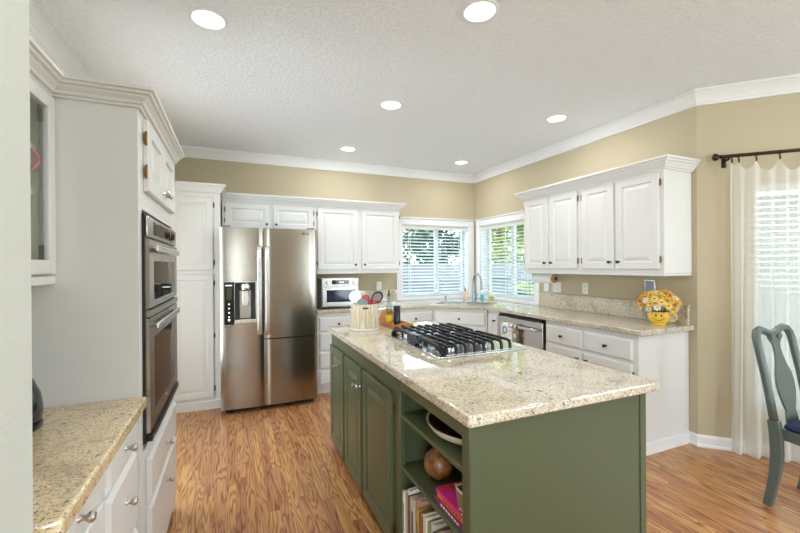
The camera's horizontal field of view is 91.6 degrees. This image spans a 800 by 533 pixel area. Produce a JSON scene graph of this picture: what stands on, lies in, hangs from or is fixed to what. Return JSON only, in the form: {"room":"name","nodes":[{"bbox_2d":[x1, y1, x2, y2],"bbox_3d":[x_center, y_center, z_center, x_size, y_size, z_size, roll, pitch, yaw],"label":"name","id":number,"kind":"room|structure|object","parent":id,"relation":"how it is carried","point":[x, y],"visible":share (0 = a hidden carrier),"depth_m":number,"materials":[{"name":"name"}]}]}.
{"room":"kitchen","nodes":[
{"label":"kitchen","id":0,"kind":"room"},
{"bbox_2d":[0,0,32,532],"bbox_3d":[-1.598,0.048,0.254,2.058,2.710,0.120,0,0,-23],"label":"wall","id":1,"kind":"structure","parent":0,"point":[16,441],"depth_m":0.66,"materials":[{"name":"grey paint"}]},
{"bbox_2d":[175,157,473,289],"bbox_3d":[-0.909,0.035,4.988,4.638,2.710,0.170,0,0,-23],"label":"wall","id":2,"kind":"structure","parent":0,"point":[424,198],"depth_m":5.00,"materials":[{"name":"beige paint"}]},
{"bbox_2d":[222,201,314,229],"bbox_3d":[-1.487,-0.550,4.441,0.982,0.310,0.380,0,0,-23],"label":"upper cabinet","id":3,"kind":"object","parent":2,"relation":"attached to","point":[234,214],"visible":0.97,"depth_m":4.28,"materials":[{"name":"white paint"}]},
{"bbox_2d":[222,192,406,210],"bbox_3d":[-0.964,-0.743,4.656,2.112,0.084,0.399,0,0,-23],"label":"trim","id":4,"kind":"structure","parent":2,"relation":"attached to","point":[227,196],"depth_m":4.44,"materials":[{"name":"white paint"}]},
{"bbox_2d":[180,145,473,183],"bbox_3d":[-0.844,-1.266,4.879,4.248,0.105,0.084,0,0,-23],"label":"trim","id":5,"kind":"structure","parent":2,"relation":"attached to","point":[189,151],"depth_m":4.80,"materials":[{"name":"white paint"}]},
{"bbox_2d":[315,206,399,271],"bbox_3d":[-0.545,-0.324,4.842,1.062,0.775,0.380,0,0,-23],"label":"upper cabinet","id":6,"kind":"object","parent":2,"relation":"attached to","point":[347,239],"visible":0.98,"depth_m":4.68,"materials":[{"name":"white paint"}]},
{"bbox_2d":[317,271,399,273],"bbox_3d":[-0.490,0.074,4.720,1.062,0.018,0.032,0,0,-23],"label":"trim","id":7,"kind":"structure","parent":6,"relation":"attached to","point":[390,271],"depth_m":4.65,"materials":[{"name":"white paint"}]},
{"bbox_2d":[358,289,396,301],"bbox_3d":[-0.590,0.390,5.015,1.182,0.158,0.027,0,0,-23],"label":"backsplash","id":8,"kind":"structure","parent":2,"relation":"attached to","point":[393,292],"depth_m":5.16,"materials":[{"name":"beige stone"}]},
{"bbox_2d":[376,282,381,289],"bbox_3d":[-0.278,0.261,5.160,0.072,0.116,0.008,0,0,-23],"label":"wall outlet","id":9,"kind":"object","parent":2,"relation":"attached to","point":[378,284],"visible":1,"depth_m":5.16,"materials":[{"name":"white plastic"}]},
{"bbox_2d":[396,217,474,300],"bbox_3d":[0.493,-0.110,5.563,1.264,1.139,0.188,0,0,-23],"label":"window","id":10,"kind":"structure","parent":2,"relation":"in","point":[404,221],"depth_m":5.61,"materials":[{"name":"white plastic"}]},
{"bbox_2d":[403,226,466,296],"bbox_3d":[0.507,-0.074,5.530,1.038,0.973,0.069,0,0,-23],"label":"horizontal blind","id":11,"kind":"object","parent":10,"relation":"attached to","point":[404,227],"visible":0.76,"depth_m":5.51,"materials":[{"name":"white plastic"}]},
{"bbox_2d":[34,0,799,174],"bbox_3d":[0.828,-1.383,0.968,7.500,0.120,8.930,0,0,-23],"label":"ceiling","id":12,"kind":"structure","parent":0,"point":[295,78],"depth_m":2.54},
{"bbox_2d":[188,7,227,30],"bbox_3d":[-1.015,-1.308,2.060,0.192,0.010,0.192,0,0,-23],"label":"recessed light","id":13,"kind":"object","parent":12,"relation":"in","point":[206,18],"visible":1,"depth_m":2.05,"materials":[{"name":"white paint"}]},
{"bbox_2d":[339,146,356,151],"bbox_3d":[-0.582,-1.315,4.351,0.192,0.010,0.192,0,0,-23],"label":"recessed light","id":14,"kind":"object","parent":12,"relation":"in","point":[343,148],"visible":1,"depth_m":4.34,"materials":[{"name":"white paint"}]},
{"bbox_2d":[379,100,402,109],"bbox_3d":[-0.073,-1.316,3.171,0.192,0.010,0.192,0,0,-23],"label":"recessed light","id":15,"kind":"object","parent":12,"relation":"in","point":[387,104],"visible":1,"depth_m":3.16,"materials":[{"name":"white paint"}]},
{"bbox_2d":[454,160,468,164],"bbox_3d":[0.783,-1.324,4.948,0.192,0.010,0.192,0,0,-23],"label":"recessed light","id":16,"kind":"object","parent":12,"relation":"in","point":[459,162],"visible":1,"depth_m":4.94,"materials":[{"name":"white paint"}]},
{"bbox_2d":[461,0,498,22],"bbox_3d":[0.413,-1.317,2.007,0.192,0.010,0.192,0,0,-23],"label":"recessed light","id":17,"kind":"object","parent":12,"relation":"in","point":[475,11],"visible":1,"depth_m":2.00,"materials":[{"name":"white paint"}]},
{"bbox_2d":[545,114,567,122],"bbox_3d":[1.403,-1.325,3.484,0.192,0.010,0.192,0,0,-23],"label":"recessed light","id":18,"kind":"object","parent":12,"relation":"in","point":[555,118],"visible":1,"depth_m":3.48,"materials":[{"name":"white paint"}]},
{"bbox_2d":[167,392,799,532],"bbox_3d":[0.806,1.417,1.065,7.100,0.060,8.730,0,0,-23],"label":"floor","id":19,"kind":"structure","parent":0,"point":[279,468],"depth_m":2.48,"materials":[{"name":"brown wood"}]},
{"bbox_2d":[66,471,105,532],"bbox_3d":[-1.013,0.960,0.776,0.688,0.878,0.373,0,0,-23],"label":"base cabinet","id":20,"kind":"object","parent":19,"relation":"on","point":[89,519],"visible":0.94,"depth_m":0.94,"materials":[{"name":"white paint"}]},
{"bbox_2d":[31,97,176,532],"bbox_3d":[-1.405,0.384,1.711,0.707,2.030,0.870,0,0,-23],"label":"tall cabinet","id":21,"kind":"object","parent":19,"relation":"on","point":[112,167],"visible":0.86,"depth_m":1.39,"materials":[{"name":"white paint"}]},
{"bbox_2d":[29,35,183,164],"bbox_3d":[-1.072,-0.611,1.435,0.316,0.062,1.639,0,0,-23],"label":"trim","id":22,"kind":"structure","parent":21,"relation":"attached to","point":[43,70],"depth_m":1.36,"materials":[{"name":"white paint"}]},
{"bbox_2d":[141,213,179,444],"bbox_3d":[-1.338,0.238,1.740,0.546,0.878,0.778,0,0,-23],"label":"double wall oven","id":23,"kind":"object","parent":21,"relation":"in","point":[160,310],"visible":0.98,"depth_m":1.64,"materials":[{"name":"silver metal"}]},
{"bbox_2d":[100,422,137,532],"bbox_3d":[-1.159,0.960,1.118,0.688,0.878,0.368,0,0,-23],"label":"base cabinet","id":24,"kind":"object","parent":19,"relation":"on","point":[119,499],"visible":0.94,"depth_m":1.21,"materials":[{"name":"white paint"}]},
{"bbox_2d":[32,397,146,532],"bbox_3d":[-1.097,0.499,0.950,0.679,0.040,0.767,0,0,-23],"label":"countertop","id":25,"kind":"structure","parent":24,"relation":"on","point":[74,446],"depth_m":1.00,"materials":[{"name":"beige stone"}]},
{"bbox_2d":[32,378,43,431],"bbox_3d":[-1.163,0.380,1.103,0.224,0.198,0.209,0,0,-23],"label":"electric kettle","id":26,"kind":"object","parent":25,"relation":"on","point":[37,400],"visible":0.26,"depth_m":1.14,"materials":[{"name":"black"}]},
{"bbox_2d":[173,191,221,413],"bbox_3d":[-2.278,0.341,3.963,0.832,2.120,0.638,0,0,-23],"label":"pantry cabinet","id":27,"kind":"object","parent":19,"relation":"on","point":[197,218],"visible":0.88,"depth_m":3.76,"materials":[{"name":"white paint"}]},
{"bbox_3d":[-2.298,-0.740,3.967,0.852,0.038,0.620,0,0,-23],"label":"trim","id":28,"kind":"structure","parent":27,"relation":"on","visible":0},
{"bbox_2d":[175,181,225,196],"bbox_3d":[-2.182,-0.764,3.767,0.907,0.084,0.271,0,0,-23],"label":"trim","id":29,"kind":"structure","parent":28,"relation":"on","point":[179,185],"depth_m":3.75,"materials":[{"name":"white paint"}]},
{"bbox_2d":[220,225,316,413],"bbox_3d":[-1.405,0.504,4.135,0.894,1.782,0.914,0,0,-23],"label":"refrigerator","id":30,"kind":"object","parent":19,"relation":"on","point":[268,276],"visible":1,"depth_m":3.76,"materials":[{"name":"grey"}]},
{"bbox_2d":[316,313,350,393],"bbox_3d":[-0.798,0.952,4.554,0.460,0.878,0.710,0,0,-23],"label":"base cabinet","id":31,"kind":"object","parent":19,"relation":"on","point":[324,338],"visible":0.23,"depth_m":4.21,"materials":[{"name":"white paint"}]},
{"bbox_2d":[379,308,432,320],"bbox_3d":[-0.150,0.947,4.830,0.945,0.878,0.710,0,0,-23],"label":"base cabinet","id":32,"kind":"object","parent":19,"relation":"on","point":[427,313],"visible":0.14,"depth_m":4.63,"materials":[{"name":"white paint"}]},
{"bbox_2d":[433,308,487,332],"bbox_3d":[0.755,0.942,4.729,0.648,0.878,0.352,0,0,22],"label":"base cabinet","id":33,"kind":"object","parent":19,"relation":"on","point":[475,320],"visible":0.29,"depth_m":4.58,"materials":[{"name":"white paint"}]},
{"bbox_2d":[330,334,645,532],"bbox_3d":[0.213,0.950,2.301,0.894,0.878,1.941,0,0,-23],"label":"kitchen island","id":34,"kind":"object","parent":19,"relation":"on","point":[582,469],"visible":0.79,"depth_m":1.50,"materials":[{"name":"green paint"}]},
{"bbox_2d":[403,489,407,532],"bbox_3d":[0.110,1.154,1.807,0.206,0.262,0.016,0,0,-23],"label":"book","id":35,"kind":"object","parent":34,"relation":"on","point":[404,491],"visible":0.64,"depth_m":1.76,"materials":[{"name":"beige paper"}]},
{"bbox_2d":[405,493,407,532],"bbox_3d":[0.122,1.156,1.795,0.205,0.258,0.014,0,0,-23],"label":"book","id":36,"kind":"object","parent":34,"relation":"on","point":[406,494],"visible":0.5,"depth_m":1.75,"materials":[{"name":"beige paper"}]},
{"bbox_2d":[408,487,419,494],"bbox_3d":[0.135,1.142,1.779,0.206,0.285,0.022,0,0,-23],"label":"book","id":37,"kind":"object","parent":34,"relation":"on","point":[414,490],"visible":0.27,"depth_m":1.74,"materials":[{"name":"beige paper"}]},
{"bbox_2d":[408,492,421,532],"bbox_3d":[0.131,1.150,1.757,0.205,0.270,0.012,0,0,-23],"label":"book","id":38,"kind":"object","parent":34,"relation":"on","point":[420,492],"visible":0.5,"depth_m":1.72,"materials":[{"name":"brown paper"}]},
{"bbox_2d":[410,494,423,532],"bbox_3d":[0.147,1.149,1.734,0.206,0.272,0.040,0,0,-23],"label":"book","id":39,"kind":"object","parent":34,"relation":"on","point":[412,498],"visible":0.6,"depth_m":1.70,"materials":[{"name":"beige paper"}]},
{"bbox_2d":[415,497,430,517],"bbox_3d":[0.167,1.143,1.703,0.205,0.282,0.030,0,0,-23],"label":"book","id":40,"kind":"object","parent":34,"relation":"on","point":[419,502],"visible":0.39,"depth_m":1.67,"materials":[{"name":"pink paper"}]},
{"bbox_2d":[416,505,433,532],"bbox_3d":[0.165,1.153,1.677,0.206,0.262,0.014,0,0,-23],"label":"book","id":41,"kind":"object","parent":34,"relation":"on","point":[428,507],"visible":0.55,"depth_m":1.64,"materials":[{"name":"brown paper"}]},
{"bbox_2d":[419,509,434,532],"bbox_3d":[0.181,1.159,1.656,0.205,0.252,0.034,0,0,-23],"label":"book","id":42,"kind":"object","parent":34,"relation":"on","point":[421,514],"visible":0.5,"depth_m":1.62,"materials":[{"name":"brown paper"}]},
{"bbox_2d":[423,511,440,532],"bbox_3d":[0.194,1.147,1.610,0.205,0.275,0.026,0,0,-23],"label":"book","id":43,"kind":"object","parent":34,"relation":"on","point":[434,515],"visible":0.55,"depth_m":1.57,"materials":[{"name":"beige paper"}]},
{"bbox_2d":[402,459,461,532],"bbox_3d":[0.313,0.919,1.622,0.435,0.020,0.562,0,0,-23],"label":"shelf","id":44,"kind":"object","parent":34,"relation":"attached to","point":[414,469],"depth_m":1.65,"materials":[{"name":"green paint"}]},
{"bbox_2d":[402,409,461,471],"bbox_3d":[0.311,0.684,1.621,0.435,0.020,0.562,0,0,-23],"label":"shelf","id":45,"kind":"object","parent":34,"relation":"attached to","point":[416,418],"depth_m":1.54,"materials":[{"name":"green paint"}]},
{"bbox_2d":[427,517,441,532],"bbox_3d":[0.209,1.153,1.590,0.206,0.262,0.020,0,0,-23],"label":"book","id":46,"kind":"object","parent":34,"relation":"on","point":[428,522],"visible":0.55,"depth_m":1.55,"materials":[{"name":"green paper"}]},
{"bbox_2d":[424,447,453,480],"bbox_3d":[0.169,0.817,1.678,0.134,0.185,0.134,0,0,-23],"label":"gourd","id":47,"kind":"object","parent":34,"relation":"on","point":[437,467],"visible":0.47,"depth_m":1.63,"materials":[{"name":"brown"}]},
{"bbox_2d":[431,519,448,532],"bbox_3d":[0.225,1.148,1.568,0.205,0.272,0.030,0,0,-23],"label":"book","id":48,"kind":"object","parent":34,"relation":"on","point":[440,524],"visible":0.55,"depth_m":1.53,"materials":[{"name":"beige paper"}]},
{"bbox_2d":[426,412,461,444],"bbox_3d":[0.312,0.646,1.578,0.412,0.055,0.412,0,0,-23],"label":"bowl","id":49,"kind":"object","parent":34,"relation":"on","point":[439,427],"visible":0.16,"depth_m":1.56,"materials":[{"name":"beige ceramic"}]},
{"bbox_2d":[437,528,452,532],"bbox_3d":[0.242,1.150,1.513,0.205,0.268,0.034,0,0,-23],"label":"book","id":50,"kind":"object","parent":34,"relation":"on","point":[449,530],"visible":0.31,"depth_m":1.50,"materials":[{"name":"beige paper"}]},
{"bbox_2d":[435,494,462,532],"bbox_3d":[0.266,0.899,1.447,0.191,0.021,0.225,0,0,-23],"label":"book","id":51,"kind":"object","parent":34,"relation":"on","point":[447,511],"visible":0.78,"depth_m":1.41,"materials":[{"name":"purple paper"}]},
{"bbox_2d":[437,492,462,524],"bbox_3d":[0.273,0.878,1.441,0.191,0.019,0.215,0,0,-23],"label":"book","id":52,"kind":"object","parent":51,"relation":"on","point":[446,504],"visible":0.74,"depth_m":1.41,"materials":[{"name":"orange paper"}]},
{"bbox_2d":[436,480,462,519],"bbox_3d":[0.271,0.861,1.442,0.190,0.014,0.222,0,0,-23],"label":"book","id":53,"kind":"object","parent":52,"relation":"on","point":[447,492],"visible":0.34,"depth_m":1.46,"materials":[{"name":"pink paper"}]},
{"bbox_2d":[455,483,461,508],"bbox_3d":[0.274,0.822,1.382,0.132,0.064,0.107,0,0,-23],"label":"box","id":54,"kind":"object","parent":53,"relation":"on","point":[458,487],"visible":0.24,"depth_m":1.38,"materials":[{"name":"yellow"}]},
{"bbox_2d":[328,320,659,427],"bbox_3d":[0.243,0.488,2.315,0.913,0.040,2.000,0,0,-23],"label":"island countertop","id":55,"kind":"structure","parent":34,"relation":"on","point":[485,389],"depth_m":1.62,"materials":[{"name":"beige stone"}]},
{"bbox_2d":[350,303,379,330],"bbox_3d":[-0.265,0.375,2.931,0.229,0.190,0.229,0,0,-23],"label":"utensil crock","id":56,"kind":"object","parent":55,"relation":"on","point":[363,317],"visible":0.88,"depth_m":2.84,"materials":[{"name":"brown"}]},
{"bbox_2d":[349,291,360,304],"bbox_3d":[-0.302,0.317,2.887,0.151,0.275,0.038,0,0,-23],"label":"serving spoon","id":57,"kind":"object","parent":56,"relation":"in","point":[354,296],"visible":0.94,"depth_m":2.87,"materials":[{"name":"white"}]},
{"bbox_2d":[357,298,367,304],"bbox_3d":[-0.277,0.344,2.910,0.082,0.221,0.123,0,0,-4],"label":"spatula","id":58,"kind":"object","parent":56,"relation":"in","point":[362,301],"visible":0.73,"depth_m":2.85,"materials":[{"name":"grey plastic"}]},
{"bbox_2d":[371,291,382,303],"bbox_3d":[-0.222,0.321,2.914,0.195,0.267,0.023,0,0,-12],"label":"slotted spoon","id":59,"kind":"object","parent":56,"relation":"in","point":[377,292],"visible":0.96,"depth_m":2.92,"materials":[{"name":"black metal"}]},
{"bbox_2d":[379,308,413,329],"bbox_3d":[-0.034,0.406,3.034,0.140,0.125,0.361,0,0,-23],"label":"wooden caddy","id":60,"kind":"object","parent":55,"relation":"on","point":[382,319],"visible":0.6,"depth_m":3.10,"materials":[{"name":"brown wood"}]},
{"bbox_2d":[386,290,391,322],"bbox_3d":[-0.086,0.322,3.050,0.054,0.277,0.054,0,0,-23],"label":"oil bottle","id":61,"kind":"object","parent":60,"relation":"in","point":[388,316],"visible":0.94,"depth_m":3.03,"materials":[{"name":"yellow glass"}]},
{"bbox_2d":[393,305,400,324],"bbox_3d":[-0.023,0.379,2.963,0.054,0.163,0.054,0,0,-23],"label":"pepper mill","id":62,"kind":"object","parent":60,"relation":"in","point":[396,308],"visible":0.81,"depth_m":2.94,"materials":[{"name":"black"}]},
{"bbox_2d":[409,321,438,327],"bbox_3d":[0.189,0.464,3.097,0.215,0.007,0.280,0,0,-26],"label":"booklet","id":63,"kind":"object","parent":55,"relation":"on","point":[423,323],"visible":0.46,"depth_m":3.14,"materials":[{"name":"white paper"}]},
{"bbox_2d":[385,323,527,358],"bbox_3d":[0.308,0.433,2.419,0.567,0.068,0.766,0,0,-23],"label":"gas cooktop","id":64,"kind":"object","parent":55,"relation":"in","point":[440,341],"visible":1,"depth_m":2.23,"materials":[{"name":"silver metal"}]},
{"bbox_2d":[488,310,500,334],"bbox_3d":[1.302,0.939,4.490,0.628,0.878,0.202,0,0,-23],"label":"base cabinet","id":65,"kind":"object","parent":19,"relation":"on","point":[493,326],"visible":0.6,"depth_m":4.37,"materials":[{"name":"white paint"}]},
{"bbox_2d":[498,313,545,350],"bbox_3d":[1.459,0.934,4.071,0.616,0.848,0.668,0,0,-23],"label":"dishwasher","id":66,"kind":"object","parent":19,"relation":"on","point":[532,331],"visible":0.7,"depth_m":3.82,"materials":[{"name":"silver metal"}]},
{"bbox_2d":[501,322,513,341],"bbox_3d":[1.128,0.744,4.074,0.039,0.305,0.185,0,0,-23],"label":"dish towel","id":67,"kind":"object","parent":66,"relation":"hanging from","point":[506,328],"visible":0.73,"depth_m":4.06,"materials":[{"name":"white fabric"}]},
{"bbox_2d":[513,324,518,342],"bbox_3d":[1.179,0.723,3.956,0.037,0.265,0.050,0,0,-23],"label":"dish towel","id":68,"kind":"object","parent":66,"relation":"hanging from","point":[515,330],"visible":0.86,"depth_m":3.95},
{"bbox_2d":[546,320,689,455],"bbox_3d":[1.796,0.938,3.329,0.628,0.878,0.925,0,0,-23],"label":"base cabinet","id":69,"kind":"object","parent":19,"relation":"on","point":[663,358],"visible":0.61,"depth_m":2.96,"materials":[{"name":"white paint"}]},
{"bbox_2d":[317,289,693,335],"bbox_3d":[0.560,0.405,3.894,2.455,0.198,2.991,0,0,-23],"label":"countertop","id":70,"kind":"structure","parent":69,"relation":"on","point":[624,316],"depth_m":3.77,"materials":[{"name":"beige stone"}]},
{"bbox_2d":[317,277,357,308],"bbox_3d":[-0.727,0.300,4.494,0.425,0.340,0.405,0,0,-23],"label":"toaster oven","id":71,"kind":"object","parent":70,"relation":"on","point":[331,291],"visible":0.86,"depth_m":4.33,"materials":[{"name":"silver metal"}]},
{"bbox_2d":[431,300,496,318],"bbox_3d":[0.805,0.548,4.852,0.740,0.186,0.515,0,0,22],"label":"sink","id":72,"kind":"object","parent":70,"relation":"in","point":[442,302],"visible":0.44,"depth_m":4.89,"materials":[{"name":"silver metal"}]},
{"bbox_2d":[472,273,482,301],"bbox_3d":[0.994,0.268,4.887,0.103,0.372,0.233,0,0,-21],"label":"kitchen faucet","id":73,"kind":"object","parent":70,"relation":"on","point":[478,274],"visible":1,"depth_m":4.95,"materials":[{"name":"silver metal"}]},
{"bbox_2d":[488,289,493,301],"bbox_3d":[1.171,0.370,4.988,0.069,0.175,0.069,0,0,-23],"label":"soap bottle","id":74,"kind":"object","parent":70,"relation":"on","point":[491,295],"visible":0.96,"depth_m":4.96,"materials":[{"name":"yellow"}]},
{"bbox_2d":[648,310,677,324],"bbox_3d":[2.046,0.404,3.053,0.174,0.104,0.152,0,0,-3],"label":"mug","id":75,"kind":"object","parent":70,"relation":"on","point":[657,318],"visible":0.95,"depth_m":3.00,"materials":[{"name":"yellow ceramic"}]},
{"bbox_2d":[653,303,661,310],"bbox_3d":[1.983,0.332,2.990,0.060,0.102,0.101,0,0,39],"label":"flower","id":76,"kind":"object","parent":75,"relation":"in","point":[656,307],"visible":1,"depth_m":2.96,"materials":[{"name":"white plant"}]},
{"bbox_2d":[656,298,666,308],"bbox_3d":[2.000,0.311,2.958,0.066,0.142,0.121,0,0,44],"label":"flower","id":77,"kind":"object","parent":75,"relation":"in","point":[661,302],"visible":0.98,"depth_m":2.93,"materials":[{"name":"yellow plant"}]},
{"bbox_2d":[663,302,672,310],"bbox_3d":[2.035,0.323,2.955,0.066,0.119,0.116,0,0,25],"label":"flower","id":78,"kind":"object","parent":75,"relation":"in","point":[669,305],"visible":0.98,"depth_m":2.92,"materials":[{"name":"yellow plant"}]},
{"bbox_2d":[751,323,799,506],"bbox_3d":[2.377,0.867,2.144,0.492,1.025,0.557,0,0,-23],"label":"dining chair","id":79,"kind":"object","parent":19,"relation":"on","point":[784,379],"visible":1,"depth_m":2.26,"materials":[{"name":"grey paint"}]},
{"bbox_2d":[784,420,799,433],"bbox_3d":[2.402,0.895,2.087,0.458,0.052,0.394,0,0,-23],"label":"seat cushion","id":80,"kind":"object","parent":79,"relation":"on","point":[793,427],"depth_m":2.17,"materials":[{"name":"blue fabric"}]},
{"bbox_2d":[474,106,697,433],"bbox_3d":[1.770,0.021,4.401,0.170,2.710,3.010,0,0,-23],"label":"wall","id":81,"kind":"structure","parent":0,"point":[675,134],"depth_m":3.59,"materials":[{"name":"beige paint"}]},
{"bbox_2d":[475,210,539,305],"bbox_3d":[1.438,-0.114,5.124,0.188,1.139,1.294,0,0,-23],"label":"window","id":82,"kind":"structure","parent":81,"relation":"in","point":[515,216],"depth_m":5.29,"materials":[{"name":"white plastic"}]},
{"bbox_2d":[482,221,533,300],"bbox_3d":[1.405,-0.079,5.110,0.069,0.973,1.068,0,0,-23],"label":"horizontal blind","id":83,"kind":"object","parent":82,"relation":"attached to","point":[505,225],"visible":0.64,"depth_m":5.11,"materials":[{"name":"white plastic"}]},
{"bbox_2d":[531,273,557,283],"bbox_3d":[1.584,0.127,4.231,0.120,0.108,0.307,0,0,-23],"label":"paper towel holder","id":84,"kind":"object","parent":81,"relation":"attached to","point":[537,277],"visible":0.97,"depth_m":4.18,"materials":[{"name":"white"}]},
{"bbox_2d":[544,283,548,291],"bbox_3d":[1.665,0.226,4.421,0.009,0.116,0.072,0,0,-23],"label":"wall switch","id":85,"kind":"object","parent":81,"relation":"attached to","point":[546,285],"visible":0.74,"depth_m":4.41,"materials":[{"name":"white plastic"}]},
{"bbox_2d":[524,188,580,271],"bbox_3d":[1.642,-0.345,3.990,0.378,0.795,0.766,0,0,-23],"label":"upper cabinet","id":86,"kind":"object","parent":81,"relation":"attached to","point":[552,223],"visible":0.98,"depth_m":3.86,"materials":[{"name":"white paint"}]},
{"bbox_2d":[553,282,560,292],"bbox_3d":[1.725,0.226,4.281,0.008,0.116,0.118,0,0,-23],"label":"wall outlet","id":87,"kind":"object","parent":81,"relation":"attached to","point":[556,286],"visible":0.9,"depth_m":4.27,"materials":[{"name":"white plastic"}]},
{"bbox_2d":[472,89,695,182],"bbox_3d":[1.652,-1.280,4.333,0.084,0.105,3.045,0,0,-23],"label":"trim","id":88,"kind":"structure","parent":81,"relation":"attached to","point":[687,100],"depth_m":3.70,"materials":[{"name":"white paint"}]},
{"bbox_2d":[582,282,587,293],"bbox_3d":[1.873,0.221,3.934,0.008,0.116,0.072,0,0,-23],"label":"wall outlet","id":89,"kind":"object","parent":81,"relation":"attached to","point":[584,285],"visible":1,"depth_m":3.94,"materials":[{"name":"white plastic"}]},
{"bbox_2d":[514,154,700,200],"bbox_3d":[1.781,-0.769,3.639,0.397,0.084,1.660,0,0,-23],"label":"trim","id":90,"kind":"structure","parent":81,"relation":"attached to","point":[667,161],"depth_m":3.18,"materials":[{"name":"white paint"}]},
{"bbox_2d":[523,271,691,275],"bbox_3d":[1.812,0.063,3.651,0.339,0.018,1.522,0,0,-23],"label":"trim","id":91,"kind":"structure","parent":81,"relation":"attached to","point":[586,273],"depth_m":3.23,"materials":[{"name":"white paint"}]},
{"bbox_2d":[539,292,689,324],"bbox_3d":[1.935,0.377,3.765,0.027,0.158,1.612,0,0,-23],"label":"backsplash","id":92,"kind":"structure","parent":81,"relation":"attached to","point":[600,305],"depth_m":3.70,"materials":[{"name":"beige stone"}]},
{"bbox_2d":[581,169,691,272],"bbox_3d":[1.941,-0.346,3.290,0.378,0.795,0.755,0,0,-23],"label":"upper cabinet","id":93,"kind":"object","parent":81,"relation":"attached to","point":[640,223],"visible":1,"depth_m":3.05,"materials":[{"name":"white paint"}]},
{"bbox_2d":[644,279,655,295],"bbox_3d":[2.131,0.180,3.312,0.019,0.140,0.096,0,0,-23],"label":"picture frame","id":94,"kind":"object","parent":81,"relation":"attached to","point":[649,284],"visible":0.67,"depth_m":3.31,"materials":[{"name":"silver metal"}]},
{"bbox_2d":[689,431,732,451],"bbox_3d":[4.273,1.323,1.015,0.960,0.088,5.658,0,0,-36],"label":"baseboard","id":95,"kind":"structure","parent":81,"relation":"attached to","point":[699,440],"depth_m":2.94,"materials":[{"name":"white paint"}]},
{"bbox_2d":[697,93,799,437],"bbox_3d":[3.117,0.015,2.717,1.750,2.710,0.130,0,0,22],"label":"wall","id":96,"kind":"structure","parent":0,"point":[771,123],"depth_m":2.93,"materials":[{"name":"beige paint"}]},
{"bbox_2d":[695,74,799,105],"bbox_3d":[3.053,-1.286,2.622,1.784,0.105,0.084,0,0,22],"label":"trim","id":97,"kind":"structure","parent":96,"relation":"attached to","point":[788,84],"depth_m":2.83,"materials":[{"name":"white paint"}]},
{"bbox_2d":[712,148,799,167],"bbox_3d":[3.082,-0.790,2.592,1.655,0.095,0.122,0,0,22],"label":"curtain rod","id":98,"kind":"object","parent":96,"relation":"attached to","point":[715,157],"visible":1,"depth_m":2.79,"materials":[{"name":"brown metal"}]},
{"bbox_2d":[730,149,799,463],"bbox_3d":[3.031,0.268,2.591,1.321,2.182,0.075,0,0,22],"label":"sheer curtain","id":99,"kind":"object","parent":98,"relation":"hanging from","point":[765,204],"visible":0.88,"depth_m":2.77,"materials":[{"name":"fabric"}]},
{"bbox_3d":[-2.089,0.047,2.251,0.120,2.710,3.940,0,0,-23],"label":"wall","id":100,"kind":"structure","parent":0,"visible":0},
{"bbox_2d":[30,77,55,285],"bbox_3d":[-1.220,-0.284,0.900,0.420,0.692,0.766,0,0,-23],"label":"upper cabinet","id":101,"kind":"object","parent":100,"relation":"attached to","point":[42,105],"visible":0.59,"depth_m":1.29,"materials":[{"name":"white paint"}]},
{"bbox_2d":[30,148,39,171],"bbox_3d":[-1.225,-0.319,1.217,0.146,0.133,0.012,0,0,-44],"label":"heart ornament","id":102,"kind":"object","parent":101,"relation":"on","point":[35,165],"visible":0.18,"depth_m":1.26,"materials":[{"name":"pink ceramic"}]},
{"bbox_2d":[29,0,91,77],"bbox_3d":[-2.003,-1.255,2.289,0.084,0.105,3.940,0,0,-23],"label":"trim","id":103,"kind":"structure","parent":100,"relation":"attached to","point":[41,29],"depth_m":2.19,"materials":[{"name":"white paint"}]},
{"label":"outside","id":104,"kind":"structure","parent":0,"visible":0},
{"bbox_3d":[5.682,1.663,12.203,40.000,0.050,42.000,0,0,-23],"label":"lawn","id":105,"kind":"structure","parent":104,"visible":0},
{"bbox_2d":[403,229,422,263],"bbox_3d":[-0.534,-0.733,11.896,2.485,4.830,2.483,0,0,-23],"label":"tree","id":106,"kind":"object","parent":105,"relation":"on","point":[410,230],"visible":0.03,"depth_m":11.44,"materials":[{"name":"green plant"}]},
{"bbox_2d":[403,230,451,263],"bbox_3d":[0.929,-0.493,13.670,2.318,4.327,2.317,0,0,-23],"label":"tree","id":107,"kind":"object","parent":105,"relation":"on","point":[415,240],"visible":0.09,"depth_m":13.17,"materials":[{"name":"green plant"}]},
{"bbox_2d":[418,230,460,263],"bbox_3d":[1.392,-0.253,11.343,1.687,3.851,1.606,0,0,-23],"label":"tree","id":108,"kind":"object","parent":105,"relation":"on","point":[431,231],"visible":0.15,"depth_m":11.23,"materials":[{"name":"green plant"}]},
{"bbox_2d":[403,263,533,294],"bbox_3d":[3.060,0.781,10.689,14.000,1.750,0.150,0,0,-23],"label":"fence","id":109,"kind":"object","parent":105,"relation":"on","point":[501,265],"visible":0.02,"depth_m":9.87,"materials":[{"name":"grey"}]},
{"bbox_2d":[456,225,523,264],"bbox_3d":[3.195,-0.877,12.517,2.591,5.070,2.735,0,0,-23],"label":"tree","id":110,"kind":"object","parent":105,"relation":"on","point":[519,226],"visible":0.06,"depth_m":12.42,"materials":[{"name":"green plant"}]},
{"bbox_2d":[491,229,523,262],"bbox_3d":[4.728,-1.316,15.730,3.373,5.917,3.344,0,0,-23],"label":"tree","id":111,"kind":"object","parent":105,"relation":"on","point":[518,258],"visible":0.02,"depth_m":14.95,"materials":[{"name":"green plant"}]},
{"bbox_2d":[504,282,533,295],"bbox_3d":[2.941,1.032,9.632,0.969,1.452,0.940,0,0,-23],"label":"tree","id":112,"kind":"object","parent":105,"relation":"on","point":[518,282],"visible":0.04,"depth_m":9.42,"materials":[{"name":"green plant"}]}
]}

